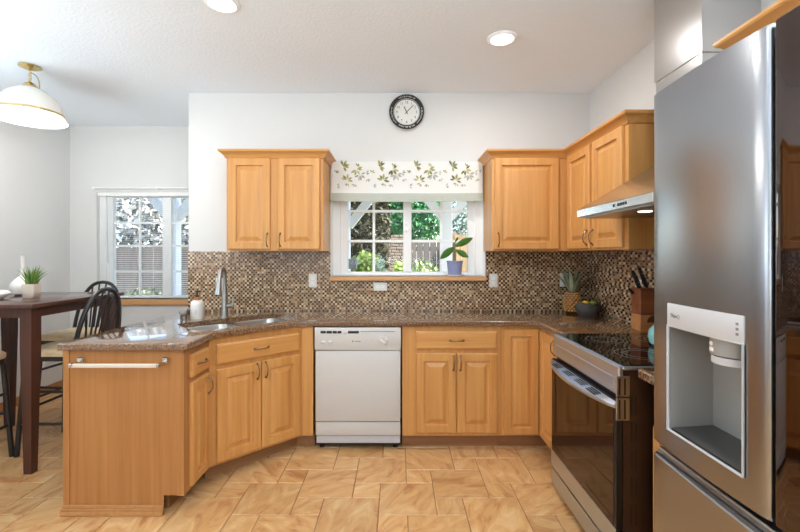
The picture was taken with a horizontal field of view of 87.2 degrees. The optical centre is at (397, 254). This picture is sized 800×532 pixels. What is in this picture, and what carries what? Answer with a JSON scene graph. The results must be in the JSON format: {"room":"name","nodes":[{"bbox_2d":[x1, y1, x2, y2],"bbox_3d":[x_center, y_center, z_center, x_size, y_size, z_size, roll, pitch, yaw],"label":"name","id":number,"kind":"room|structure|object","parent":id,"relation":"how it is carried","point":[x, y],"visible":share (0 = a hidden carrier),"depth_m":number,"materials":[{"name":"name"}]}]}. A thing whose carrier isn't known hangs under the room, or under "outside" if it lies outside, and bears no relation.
{"room":"kitchen","nodes":[
{"label":"kitchen","id":0,"kind":"room"},
{"bbox_2d":[21,284,40,297],"bbox_3d":[-2.610,0.256,2.990,0.088,0.100,0.088,0,0,0],"label":"pot","id":1,"kind":"object","parent":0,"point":[27,290],"depth_m":2.95,"materials":[{"name":"white ceramic"}]},
{"bbox_2d":[0,113,69,402],"bbox_3d":[-3.570,0.005,0.420,0.140,2.762,8.120,0,0,0],"label":"wall","id":2,"kind":"structure","parent":0,"point":[34,156],"depth_m":4.07,"materials":[{"name":"paint"}]},
{"bbox_2d":[0,380,61,411],"bbox_3d":[-3.493,1.343,0.483,0.014,0.085,7.966,0,0,0],"label":"baseboard","id":3,"kind":"structure","parent":2,"relation":"attached to","point":[59,383],"depth_m":4.16,"materials":[{"name":"brown wood"}]},
{"bbox_2d":[70,126,188,327],"bbox_3d":[-2.640,0.005,4.550,2.000,2.762,0.140,0,0,0],"label":"wall","id":4,"kind":"structure","parent":0,"point":[100,156],"depth_m":4.48,"materials":[{"name":"paint"}]},
{"bbox_2d":[92,187,188,189],"bbox_3d":[-2.610,-0.707,4.457,1.260,0.025,0.044,0,0,0],"label":"curtain rod","id":5,"kind":"object","parent":4,"relation":"attached to","point":[94,188],"visible":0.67,"depth_m":4.44,"materials":[{"name":"white plastic"}]},
{"bbox_2d":[100,197,188,298],"bbox_3d":[-2.598,-0.102,4.559,1.235,1.145,0.072,0,0,0],"label":"window","id":6,"kind":"structure","parent":4,"relation":"in","point":[107,270],"depth_m":4.54,"materials":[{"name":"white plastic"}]},
{"bbox_2d":[98,192,188,297],"bbox_3d":[-2.598,-0.106,4.497,1.227,1.131,0.062,0,0,0],"label":"window blind","id":7,"kind":"object","parent":6,"relation":"attached to","point":[101,194],"visible":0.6,"depth_m":4.50,"materials":[{"name":"white plastic"}]},
{"bbox_2d":[121,299,187,304],"bbox_3d":[-2.598,0.501,4.497,1.275,0.060,0.094,0,0,0],"label":"trim","id":8,"kind":"structure","parent":4,"relation":"attached to","point":[123,301],"depth_m":4.45,"materials":[{"name":"brown wood"}]},
{"bbox_2d":[0,393,584,531],"bbox_3d":[-0.933,1.388,0.490,5.133,0.004,7.980,0,0,0],"label":"floor","id":9,"kind":"structure","parent":0,"point":[329,488],"depth_m":2.44,"materials":[{"name":"tile"}]},
{"bbox_2d":[0,351,13,456],"bbox_3d":[-2.865,0.811,2.658,0.454,1.152,0.507,0,0,0],"label":"counter stool","id":10,"kind":"object","parent":9,"relation":"on","point":[3,367],"visible":0.98,"depth_m":2.87,"materials":[{"name":"black wood"}]},
{"bbox_2d":[0,292,124,474],"bbox_3d":[-2.740,0.846,3.035,0.960,1.080,0.880,0,0,0],"label":"dining table","id":11,"kind":"object","parent":9,"relation":"on","point":[30,311],"visible":0.73,"depth_m":2.69,"materials":[{"name":"brown wood"}]},
{"bbox_2d":[0,290,10,299],"bbox_3d":[-2.775,0.256,2.870,0.196,0.100,0.195,0,0,0],"label":"ceramic bowl","id":12,"kind":"object","parent":11,"relation":"on","point":[3,293],"visible":1,"depth_m":2.87,"materials":[{"name":"white ceramic"}]},
{"bbox_2d":[9,255,25,295],"bbox_3d":[-2.865,0.153,3.210,0.164,0.306,0.164,0,0,0],"label":"vase","id":13,"kind":"object","parent":11,"relation":"on","point":[15,285],"visible":0.59,"depth_m":3.15,"materials":[{"name":"white ceramic"}]},
{"bbox_2d":[18,265,47,297],"bbox_3d":[-2.601,0.189,2.981,0.217,0.233,0.202,0,0,0],"label":"potted grass","id":14,"kind":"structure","parent":11,"relation":"on","point":[31,288],"depth_m":2.96,"materials":[{"name":"plant"}]},
{"bbox_2d":[13,287,120,457],"bbox_3d":[-2.383,0.811,3.090,0.507,1.152,0.454,0,0,0],"label":"counter stool","id":15,"kind":"object","parent":9,"relation":"on","point":[49,352],"visible":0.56,"depth_m":2.94,"materials":[{"name":"black wood"}]},
{"bbox_2d":[40,281,121,396],"bbox_3d":[-2.748,0.811,3.652,0.454,1.152,0.507,0,0,4],"label":"counter stool","id":16,"kind":"object","parent":9,"relation":"on","point":[69,333],"visible":0.35,"depth_m":3.57,"materials":[{"name":"black wood"}]},
{"bbox_2d":[59,341,213,516],"bbox_3d":[-1.441,0.944,2.378,0.709,0.884,0.311,0,0,0],"label":"base cabinet","id":17,"kind":"object","parent":9,"relation":"on","point":[136,441],"visible":0.96,"depth_m":2.25,"materials":[{"name":"brown wood"}]},
{"bbox_2d":[68,357,167,367],"bbox_3d":[-1.464,0.564,2.199,0.484,0.039,0.080,0,0,0],"label":"towel bar","id":18,"kind":"object","parent":17,"relation":"attached to","point":[79,363],"visible":1,"depth_m":2.16,"materials":[{"name":"silver metal"}]},
{"bbox_2d":[204,322,315,478],"bbox_3d":[-1.185,0.944,3.047,1.166,0.884,1.022,0,0,0],"label":"base cabinet","id":19,"kind":"object","parent":9,"relation":"on","point":[263,394],"visible":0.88,"depth_m":2.76,"materials":[{"name":"brown wood"}]},
{"bbox_2d":[315,326,400,446],"bbox_3d":[-0.283,0.948,3.233,0.609,0.876,0.613,0,0,0],"label":"dishwasher","id":20,"kind":"object","parent":9,"relation":"on","point":[358,367],"visible":1,"depth_m":2.96,"materials":[{"name":"white plastic"}]},
{"bbox_2d":[316,435,399,444],"bbox_3d":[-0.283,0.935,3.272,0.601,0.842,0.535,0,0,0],"label":"kick plate","id":21,"kind":"object","parent":20,"relation":"in","point":[316,435],"depth_m":3.01,"materials":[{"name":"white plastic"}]},
{"bbox_2d":[402,326,499,445],"bbox_3d":[0.379,0.944,3.243,0.697,0.884,0.625,0,0,0],"label":"base cabinet","id":22,"kind":"object","parent":9,"relation":"on","point":[451,374],"visible":1,"depth_m":2.97,"materials":[{"name":"brown wood"}]},
{"bbox_2d":[498,326,556,450],"bbox_3d":[1.175,0.944,3.027,0.892,0.884,1.061,0,0,0],"label":"base cabinet","id":23,"kind":"object","parent":9,"relation":"on","point":[526,352],"visible":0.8,"depth_m":2.96,"materials":[{"name":"brown wood"}]},
{"bbox_2d":[57,310,647,349],"bbox_3d":[-0.085,0.484,2.885,3.415,0.036,1.350,0,0,0],"label":"countertop","id":24,"kind":"structure","parent":23,"relation":"on","point":[167,332],"depth_m":2.96,"materials":[{"name":"brown stone"}]},
{"bbox_2d":[179,308,189,320],"bbox_3d":[-1.524,0.421,3.000,0.084,0.091,0.028,0,0,0],"label":"animal figurine","id":25,"kind":"object","parent":24,"relation":"on","point":[185,314],"visible":1,"depth_m":2.99,"materials":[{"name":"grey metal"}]},
{"bbox_2d":[190,290,203,318],"bbox_3d":[-1.475,0.363,3.084,0.090,0.206,0.092,0,0,0],"label":"soap bottle","id":26,"kind":"object","parent":24,"relation":"on","point":[197,305],"visible":1,"depth_m":3.05,"materials":[{"name":"white ceramic"}]},
{"bbox_2d":[214,267,233,317],"bbox_3d":[-1.276,0.276,3.088,0.101,0.380,0.171,0,0,0],"label":"faucet","id":27,"kind":"object","parent":24,"relation":"on","point":[218,290],"visible":1,"depth_m":3.12,"materials":[{"name":"silver metal"}]},
{"bbox_2d":[188,318,284,330],"bbox_3d":[-1.115,0.597,2.955,0.428,0.190,0.742,0,0,45],"label":"sink","id":28,"kind":"object","parent":24,"relation":"in","point":[268,320],"visible":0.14,"depth_m":3.06,"materials":[{"name":"silver metal"}]},
{"bbox_2d":[188,324,237,330],"bbox_3d":[-1.246,0.597,2.824,0.372,0.190,0.428,0,0,-45],"label":"basin","id":29,"kind":"object","parent":28,"relation":"in","point":[216,326],"depth_m":3.00,"materials":[{"name":"silver metal"}]},
{"bbox_2d":[230,318,284,325],"bbox_3d":[-0.984,0.597,3.086,0.372,0.190,0.428,0,0,-45],"label":"basin","id":30,"kind":"object","parent":28,"relation":"in","point":[259,321],"depth_m":3.24,"materials":[{"name":"silver metal"}]},
{"bbox_2d":[554,268,591,311],"bbox_3d":[1.423,0.288,3.458,0.307,0.356,0.325,0,0,-38],"label":"pineapple","id":31,"kind":"object","parent":24,"relation":"on","point":[570,298],"visible":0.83,"depth_m":3.40,"materials":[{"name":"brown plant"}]},
{"bbox_2d":[575,302,601,315],"bbox_3d":[1.489,0.416,3.279,0.189,0.100,0.161,0,0,0],"label":"stone bowl","id":32,"kind":"object","parent":24,"relation":"on","point":[585,309],"visible":0.91,"depth_m":3.22,"materials":[{"name":"grey stone"}]},
{"bbox_2d":[631,287,653,330],"bbox_3d":[1.545,0.335,2.604,0.144,0.262,0.102,0,0,0],"label":"knife block","id":33,"kind":"object","parent":24,"relation":"on","point":[642,300],"visible":0.59,"depth_m":2.56,"materials":[{"name":"brown wood"}]},
{"bbox_2d":[631,270,639,282],"bbox_3d":[1.488,0.150,2.625,0.065,0.113,0.028,0,0,0],"label":"knife","id":34,"kind":"object","parent":33,"relation":"on","point":[633,273],"visible":0.61,"depth_m":2.62,"materials":[{"name":"black plastic"}]},
{"bbox_2d":[634,279,641,287],"bbox_3d":[1.476,0.179,2.585,0.044,0.057,0.028,0,0,0],"label":"knife","id":35,"kind":"object","parent":33,"relation":"on","point":[638,285],"visible":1,"depth_m":2.58,"materials":[{"name":"black plastic"}]},
{"bbox_2d":[637,267,648,287],"bbox_3d":[1.531,0.141,2.625,0.071,0.132,0.028,0,0,0],"label":"knife","id":36,"kind":"object","parent":33,"relation":"in","point":[642,276],"visible":0.98,"depth_m":2.62,"materials":[{"name":"black plastic"}]},
{"bbox_2d":[550,333,653,531],"bbox_3d":[1.226,0.924,2.120,0.767,0.923,0.745,0,0,0],"label":"range","id":37,"kind":"object","parent":9,"relation":"on","point":[603,412],"visible":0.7,"depth_m":1.91,"materials":[{"name":"metal"}]},
{"bbox_2d":[557,333,653,369],"bbox_3d":[1.276,0.473,2.123,0.668,0.020,0.738,0,0,0],"label":"cooktop","id":38,"kind":"object","parent":37,"relation":"in","point":[626,351],"depth_m":2.13,"materials":[{"name":"black glass"}]},
{"bbox_2d":[648,325,653,345],"bbox_3d":[1.376,0.361,2.126,0.194,0.202,0.184,0,0,41],"label":"tea kettle","id":39,"kind":"object","parent":37,"relation":"on","point":[651,329],"visible":0.03,"depth_m":2.13,"materials":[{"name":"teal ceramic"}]},
{"bbox_2d":[653,426,661,531],"bbox_3d":[1.333,0.944,1.586,0.655,0.884,0.298,0,0,0],"label":"base cabinet","id":40,"kind":"object","parent":9,"relation":"on","point":[656,444],"visible":0.02,"depth_m":1.71,"materials":[{"name":"brown wood"}]},
{"bbox_2d":[638,368,653,384],"bbox_3d":[1.304,0.484,1.591,0.638,0.036,0.298,0,0,0],"label":"countertop","id":41,"kind":"structure","parent":40,"relation":"on","point":[647,374],"depth_m":1.68,"materials":[{"name":"brown stone"}]},
{"bbox_2d":[654,5,799,531],"bbox_3d":[1.228,0.423,0.969,0.760,1.925,0.906,0,0,0],"label":"refrigerator","id":42,"kind":"object","parent":9,"relation":"on","point":[727,130],"visible":1,"depth_m":1.09,"materials":[{"name":"silver metal"}]},
{"bbox_2d":[0,0,653,125],"bbox_3d":[-0.933,-1.476,0.490,5.413,0.200,8.260,0,0,0],"label":"ceiling","id":43,"kind":"structure","parent":0,"point":[104,62],"depth_m":2.80,"materials":[{"name":"paint"}]},
{"bbox_2d":[0,62,65,122],"bbox_3d":[-2.680,-1.179,3.060,0.444,0.391,0.444,0,0,0],"label":"pendant lamp","id":44,"kind":"object","parent":43,"relation":"hanging from","point":[26,101],"visible":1,"depth_m":3.02,"materials":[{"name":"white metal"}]},
{"bbox_2d":[203,0,239,12],"bbox_3d":[-0.960,-1.368,2.290,0.188,0.014,0.188,0,0,0],"label":"recessed light","id":45,"kind":"object","parent":43,"relation":"in","point":[223,6],"visible":1,"depth_m":2.30,"materials":[{"name":"white plastic"}]},
{"bbox_2d":[487,30,516,45],"bbox_3d":[0.660,-1.368,2.665,0.188,0.014,0.188,0,0,0],"label":"recessed light","id":46,"kind":"object","parent":43,"relation":"in","point":[505,37],"visible":1,"depth_m":2.64,"materials":[{"name":"white plastic"}]},
{"bbox_2d":[189,93,589,417],"bbox_3d":[-0.004,0.005,3.640,3.553,2.762,0.140,0,0,0],"label":"wall","id":47,"kind":"structure","parent":0,"point":[355,127],"depth_m":3.57,"materials":[{"name":"paint"}]},
{"bbox_2d":[217,149,335,250],"bbox_3d":[-0.952,-0.420,3.381,0.847,0.777,0.376,0,0,0],"label":"upper cabinet","id":48,"kind":"object","parent":47,"relation":"attached to","point":[278,199],"visible":1,"depth_m":3.23,"materials":[{"name":"brown wood"}]},
{"bbox_2d":[309,274,316,286],"bbox_3d":[-0.722,0.216,3.556,0.070,0.115,0.008,0,0,0],"label":"wall outlet","id":49,"kind":"object","parent":47,"relation":"attached to","point":[312,277],"visible":1,"depth_m":3.56,"materials":[{"name":"white plastic"}]},
{"bbox_2d":[374,283,386,290],"bbox_3d":[-0.150,0.268,3.556,0.115,0.070,0.008,0,0,0],"label":"wall outlet","id":50,"kind":"object","parent":47,"relation":"attached to","point":[377,286],"visible":1,"depth_m":3.56,"materials":[{"name":"white plastic"}]},
{"bbox_2d":[188,251,589,309],"bbox_3d":[-0.078,0.218,3.566,3.404,0.496,0.009,0,0,0],"label":"backsplash","id":51,"kind":"structure","parent":47,"relation":"attached to","point":[257,280],"depth_m":3.56,"materials":[{"name":"tile"}]},
{"bbox_2d":[389,94,424,130],"bbox_3d":[0.073,-1.208,3.553,0.306,0.306,0.032,0,0,0],"label":"wall clock","id":52,"kind":"object","parent":47,"relation":"attached to","point":[406,111],"visible":1,"depth_m":3.55,"materials":[{"name":"white plastic"}]},
{"bbox_2d":[331,170,484,275],"bbox_3d":[0.085,-0.277,3.642,1.314,0.915,0.146,0,0,0],"label":"window","id":53,"kind":"structure","parent":47,"relation":"in","point":[340,211],"depth_m":3.66,"materials":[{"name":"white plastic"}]},
{"bbox_2d":[331,160,482,201],"bbox_3d":[0.076,-0.624,3.543,1.276,0.356,0.044,0,0,0],"label":"window valance","id":54,"kind":"object","parent":53,"relation":"attached to","point":[378,181],"visible":1,"depth_m":3.53,"materials":[{"name":"fabric"}]},
{"bbox_2d":[329,276,486,280],"bbox_3d":[0.085,0.200,3.595,1.324,0.038,0.139,0,0,0],"label":"trim","id":55,"kind":"structure","parent":47,"relation":"attached to","point":[331,278],"depth_m":3.52,"materials":[{"name":"brown wood"}]},
{"bbox_2d":[440,237,472,275],"bbox_3d":[0.497,0.013,3.570,0.218,0.336,0.176,0,0,38],"label":"potted plant","id":56,"kind":"object","parent":55,"relation":"on","point":[454,267],"visible":1,"depth_m":3.57,"materials":[{"name":"green plant"}]},
{"bbox_2d":[489,274,497,286],"bbox_3d":[0.808,0.216,3.556,0.070,0.115,0.008,0,0,0],"label":"wall outlet","id":57,"kind":"object","parent":47,"relation":"attached to","point":[493,278],"visible":1,"depth_m":3.56,"materials":[{"name":"white plastic"}]},
{"bbox_2d":[478,149,566,250],"bbox_3d":[0.994,-0.420,3.381,0.633,0.777,0.376,0,0,0],"label":"upper cabinet","id":58,"kind":"object","parent":47,"relation":"attached to","point":[525,190],"visible":0.99,"depth_m":3.23,"materials":[{"name":"brown wood"}]},
{"bbox_2d":[560,273,567,286],"bbox_3d":[1.405,0.211,3.556,0.070,0.115,0.008,0,0,0],"label":"wall outlet","id":59,"kind":"object","parent":47,"relation":"attached to","point":[561,274],"visible":0.51,"depth_m":3.56,"materials":[{"name":"white plastic"}]},
{"bbox_2d":[590,0,777,321],"bbox_3d":[1.703,0.005,-0.035,0.140,2.762,7.210,0,0,0],"label":"wall","id":60,"kind":"structure","parent":0,"point":[632,86],"depth_m":2.98,"materials":[{"name":"paint"}]},
{"bbox_2d":[563,109,653,250],"bbox_3d":[1.444,-0.420,2.952,0.377,0.777,1.234,0,0,0],"label":"upper cabinet","id":61,"kind":"object","parent":60,"relation":"attached to","point":[621,148],"visible":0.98,"depth_m":2.56,"materials":[{"name":"brown wood"}]},
{"bbox_2d":[590,250,653,321],"bbox_3d":[1.629,0.117,2.500,0.009,0.698,2.140,0,0,0],"label":"backsplash","id":62,"kind":"structure","parent":60,"relation":"attached to","point":[611,278],"depth_m":3.11,"materials":[{"name":"tile"}]},
{"bbox_2d":[577,0,760,218],"bbox_3d":[1.341,-0.792,2.103,0.580,1.166,0.735,0,0,0],"label":"range hood","id":63,"kind":"object","parent":60,"relation":"attached to","point":[686,32],"visible":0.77,"depth_m":2.00,"materials":[{"name":"silver metal"}]},
{"bbox_2d":[713,0,799,49],"bbox_3d":[1.420,-0.692,1.030,0.424,0.235,1.160,0,0,0],"label":"upper cabinet","id":64,"kind":"object","parent":60,"relation":"attached to","point":[768,16],"visible":0.18,"depth_m":1.42,"materials":[{"name":"brown wood"}]},
{"label":"outside","id":65,"kind":"structure","parent":0,"visible":0},
{"label":"ground","id":66,"kind":"structure","parent":65,"visible":0},
{"bbox_2d":[125,287,161,294],"bbox_3d":[-4.612,1.107,7.597,1.241,1.064,0.859,0,0,0],"label":"shrub","id":67,"kind":"object","parent":66,"relation":"on","point":[144,292],"visible":0.05,"depth_m":7.59,"materials":[{"name":"green plant"}]},
{"bbox_2d":[116,198,188,247],"bbox_3d":[-6.021,-0.172,10.991,3.714,3.632,1.701,0,0,0],"label":"bare tree","id":68,"kind":"object","parent":66,"relation":"on","point":[127,207],"visible":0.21,"depth_m":10.47,"materials":[{"name":"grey plant"}]},
{"bbox_2d":[116,247,188,294],"bbox_3d":[-5.598,0.711,9.375,5.293,1.850,0.150,0,0,0],"label":"fence","id":69,"kind":"object","parent":66,"relation":"on","point":[120,251],"visible":0.13,"depth_m":9.30,"materials":[{"name":"grey wood"}]},
{"bbox_2d":[147,198,466,294],"bbox_3d":[-0.750,0.236,4.500,5.300,2.800,1.560,0,0,0],"label":"pergola","id":70,"kind":"object","parent":66,"relation":"on","point":[179,209],"visible":0.06,"depth_m":5.16,"materials":[{"name":"white wood"}]},
{"bbox_2d":[353,251,378,271],"bbox_3d":[-0.430,0.787,5.756,0.548,1.731,0.430,0,0,0],"label":"shrub","id":71,"kind":"object","parent":66,"relation":"on","point":[361,266],"visible":0.16,"depth_m":5.69,"materials":[{"name":"green plant"}]},
{"bbox_2d":[351,201,392,271],"bbox_3d":[-0.651,-0.561,7.696,1.157,4.459,0.963,0,0,-13],"label":"evergreen tree","id":72,"kind":"object","parent":66,"relation":"on","point":[363,230],"visible":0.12,"depth_m":7.46,"materials":[{"name":"green plant"}]},
{"bbox_2d":[372,252,386,271],"bbox_3d":[-0.233,0.802,5.482,0.215,1.670,0.194,0,0,-27],"label":"variegated shrub","id":73,"kind":"object","parent":66,"relation":"on","point":[381,267],"visible":0.07,"depth_m":5.46,"materials":[{"name":"green plant"}]},
{"bbox_2d":[393,259,402,271],"bbox_3d":[0.054,0.841,5.946,0.361,1.592,0.370,0,0,38],"label":"shrub","id":74,"kind":"object","parent":66,"relation":"on","point":[399,267],"visible":0.06,"depth_m":5.88,"materials":[{"name":"green plant"}]},
{"bbox_2d":[384,235,412,271],"bbox_3d":[0.022,0.619,8.400,0.644,2.035,0.200,0,0,0],"label":"wall","id":75,"kind":"structure","parent":66,"relation":"on","point":[395,254],"depth_m":8.31,"materials":[{"name":"brick"}]},
{"bbox_2d":[370,239,439,271],"bbox_3d":[0.297,0.626,8.975,1.885,2.020,0.150,0,0,0],"label":"fence","id":76,"kind":"object","parent":66,"relation":"on","point":[426,251],"visible":0.1,"depth_m":8.90,"materials":[{"name":"grey wood"}]},
{"bbox_2d":[376,202,439,244],"bbox_3d":[0.346,-0.508,11.012,2.058,4.289,1.654,0,0,5],"label":"leafy tree","id":77,"kind":"object","parent":66,"relation":"on","point":[424,229],"visible":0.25,"depth_m":10.59,"materials":[{"name":"green plant"}]},
{"bbox_2d":[411,259,439,271],"bbox_3d":[0.516,0.852,6.598,1.098,1.572,0.742,0,0,0],"label":"shrub","id":78,"kind":"object","parent":66,"relation":"on","point":[422,267],"visible":0.05,"depth_m":6.58,"materials":[{"name":"green plant"}]},
{"bbox_2d":[452,202,466,234],"bbox_3d":[1.507,0.054,9.602,0.950,3.164,0.751,0,0,0],"label":"tree","id":79,"kind":"object","parent":66,"relation":"on","point":[460,221],"visible":0.24,"depth_m":9.41,"materials":[{"name":"green plant"}]},
{"bbox_2d":[452,232,466,271],"bbox_3d":[2.494,0.586,8.675,2.737,2.100,0.150,0,0,0],"label":"fence","id":80,"kind":"object","parent":66,"relation":"on","point":[454,234],"visible":0.05,"depth_m":8.61,"materials":[{"name":"beige wood"}]},
{"bbox_3d":[-0.500,0.893,4.600,0.023,1.486,0.024,0,0,0],"label":"stake","id":81,"kind":"object","parent":66,"relation":"on","visible":0},
{"bbox_2d":[349,259,356,268],"bbox_3d":[-0.500,0.096,4.600,0.100,0.110,0.060,0,0,0],"label":"meter box","id":82,"kind":"object","parent":81,"relation":"attached to","point":[352,262],"visible":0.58,"depth_m":4.57,"materials":[{"name":"grey metal"}]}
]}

